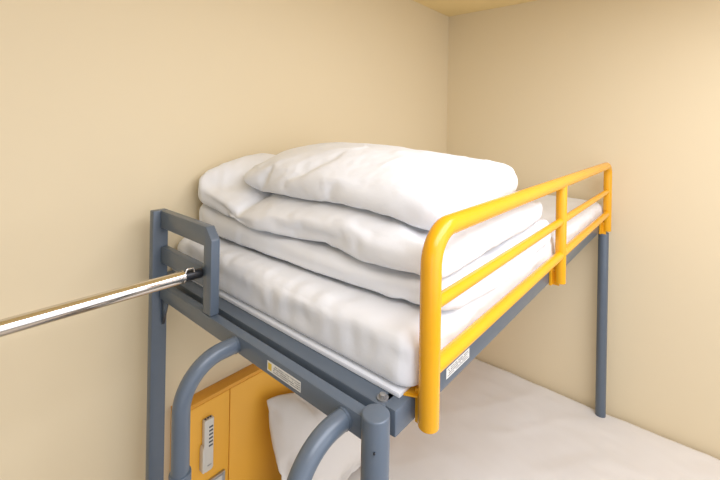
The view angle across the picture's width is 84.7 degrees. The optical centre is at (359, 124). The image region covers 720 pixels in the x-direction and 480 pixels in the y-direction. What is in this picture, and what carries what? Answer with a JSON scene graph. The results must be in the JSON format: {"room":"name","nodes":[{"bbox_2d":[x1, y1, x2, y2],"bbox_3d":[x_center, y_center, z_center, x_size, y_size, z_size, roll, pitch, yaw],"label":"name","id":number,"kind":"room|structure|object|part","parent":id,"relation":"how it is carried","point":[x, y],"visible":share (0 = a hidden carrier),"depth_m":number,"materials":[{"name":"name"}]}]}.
{"room":"hostel bedroom","nodes":[
{"label":"hostel bedroom","id":0,"kind":"room"},
{"bbox_2d":[0,0,448,479],"bbox_3d":[-0.663,0.567,1.295,0.080,2.644,3.870,1,0,41],"label":"wall","id":1,"kind":"structure","parent":0,"point":[113,113],"depth_m":1.19,"materials":[{"name":"beige paint"}]},
{"bbox_2d":[170,364,293,479],"bbox_3d":[-0.014,1.365,1.965,0.050,0.870,1.820,1,0,41],"label":"headboard panel","id":2,"kind":"object","parent":1,"relation":"attached to","point":[242,445],"visible":0.17,"depth_m":1.43,"materials":[{"name":"orange laminate"}]},
{"bbox_2d":[199,415,213,473],"bbox_3d":[-0.513,1.072,1.324,0.022,0.176,0.041,1,0,41],"label":"remote control","id":3,"kind":"object","parent":2,"relation":"attached to","point":[206,449],"visible":1,"depth_m":1.32,"materials":[{"name":"beige plastic"}]},
{"bbox_2d":[209,469,224,479],"bbox_3d":[-0.497,1.262,1.356,0.010,0.115,0.068,1,0,41],"label":"wall switch","id":4,"kind":"object","parent":2,"relation":"attached to","point":[220,475],"visible":1,"depth_m":1.37,"materials":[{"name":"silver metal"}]},
{"bbox_2d":[413,0,536,16],"bbox_3d":[0.527,-0.775,0.290,3.160,0.080,3.870,1,0,41],"label":"ceiling","id":5,"kind":"structure","parent":0,"point":[449,8],"depth_m":2.41,"materials":[{"name":"brown paint"}]},
{"bbox_2d":[446,0,719,459],"bbox_3d":[1.770,0.609,1.700,3.080,2.644,0.080,1,0,41],"label":"wall","id":6,"kind":"structure","parent":0,"point":[545,90],"depth_m":2.02,"materials":[{"name":"beige paint"}]},
{"bbox_3d":[0.480,1.949,0.290,3.160,0.080,3.870,1,0,41],"label":"floor","id":7,"kind":"structure","parent":0,"visible":0},
{"bbox_2d":[145,162,611,479],"bbox_3d":[0.258,1.036,1.563,0.958,1.736,2.016,1,0,41],"label":"bunk bed","id":8,"kind":"object","parent":7,"relation":"on","point":[354,398],"visible":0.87,"depth_m":0.85,"materials":[{"name":"blue paint"}]},
{"bbox_2d":[0,267,202,336],"bbox_3d":[-0.987,0.359,0.317,0.060,0.060,1.799,1,0,41],"label":"bar","id":9,"kind":"object","parent":8,"relation":"attached to","point":[28,320],"visible":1,"depth_m":0.81,"materials":[{"name":"silver metal"}]},
{"bbox_3d":[-0.610,1.071,1.172,0.026,1.638,0.044,1,0,41],"label":"post","id":10,"kind":"part","parent":8,"relation":"part of","materials":[{"name":"grey metal"}]},
{"bbox_3d":[-0.470,0.362,1.075,0.293,0.217,0.024,1,0,41],"label":"panel frame","id":11,"kind":"part","parent":8,"relation":"part of","materials":[{"name":"blue paint"}]},
{"bbox_3d":[-0.340,1.177,0.843,0.036,1.395,0.141,1,0,41],"label":"ladder rail","id":12,"kind":"part","parent":8,"relation":"part of","materials":[{"name":"grey metal"}]},
{"bbox_3d":[-0.282,0.495,0.911,0.794,0.040,0.024,1,0,41],"label":"rail","id":13,"kind":"part","parent":8,"relation":"part of","materials":[{"name":"grey metal"}]},
{"bbox_3d":[-0.273,0.498,0.968,0.860,0.045,0.041,1,0,41],"label":"rail","id":14,"kind":"part","parent":8,"relation":"part of","materials":[{"name":"grey metal"}]},
{"bbox_2d":[273,367,299,390],"bbox_3d":[-0.145,0.497,0.777,0.081,0.014,0.001,1,0,41],"label":"label","id":15,"kind":"object","parent":8,"relation":"attached to","point":[289,377],"depth_m":0.77,"materials":[{"name":"grey paper"}]},
{"bbox_3d":[-0.082,1.181,0.627,0.036,1.395,0.132,1,0,41],"label":"ladder rail","id":16,"kind":"part","parent":8,"relation":"part of","materials":[{"name":"grey metal"}]},
{"bbox_3d":[0.013,1.183,0.640,0.046,1.434,0.046,1,0,41],"label":"post","id":17,"kind":"part","parent":8,"relation":"part of","materials":[{"name":"grey metal"}]},
{"bbox_2d":[177,191,602,386],"bbox_3d":[0.327,0.423,1.661,0.924,0.107,1.801,1,0,41],"label":"mattress","id":18,"kind":"object","parent":8,"relation":"on","point":[379,332],"visible":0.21,"depth_m":0.87,"materials":[{"name":"white fabric"}]},
{"bbox_2d":[198,153,550,310],"bbox_3d":[0.044,0.246,1.322,0.975,0.270,0.806,1,0,41],"label":"duvet","id":19,"kind":"object","parent":18,"relation":"on","point":[367,249],"visible":0.52,"depth_m":0.98,"materials":[{"name":"white fabric"}]},
{"bbox_2d":[244,142,517,229],"bbox_3d":[0.045,0.142,1.216,0.741,0.163,0.500,1,0,41],"label":"pillow","id":20,"kind":"object","parent":19,"relation":"on","point":[416,188],"visible":0.96,"depth_m":1.02,"materials":[{"name":"white fabric"}]},
{"bbox_2d":[449,351,467,374],"bbox_3d":[0.208,0.503,0.835,0.001,0.014,0.094,1,0,41],"label":"label","id":21,"kind":"object","parent":8,"relation":"attached to","point":[462,359],"depth_m":0.84,"materials":[{"name":"grey paper"}]},
{"bbox_3d":[0.640,0.515,1.366,0.039,0.047,1.823,1,0,41],"label":"rail","id":22,"kind":"part","parent":8,"relation":"part of","materials":[{"name":"metal"}]},
{"bbox_3d":[1.232,1.234,2.016,0.047,1.375,0.047,1,0,41],"label":"post","id":23,"kind":"part","parent":8,"relation":"part of","materials":[{"name":"grey metal"}]},
{"bbox_3d":[0.600,1.806,1.449,1.535,0.210,1.780,1,0,41],"label":"bed base","id":24,"kind":"object","parent":7,"relation":"on","visible":0},
{"bbox_2d":[347,358,719,479],"bbox_3d":[0.603,1.579,1.437,1.560,0.244,1.800,1,0,41],"label":"mattress","id":25,"kind":"object","parent":24,"relation":"on","point":[495,423],"visible":0.71,"depth_m":1.82,"materials":[{"name":"white fabric"}]},
{"bbox_2d":[267,393,360,479],"bbox_3d":[-0.114,1.235,1.605,0.265,0.431,0.578,1,0,42],"label":"pillow","id":26,"kind":"object","parent":25,"relation":"on","point":[292,419],"visible":0.33,"depth_m":1.45,"materials":[{"name":"white fabric"}]}
]}

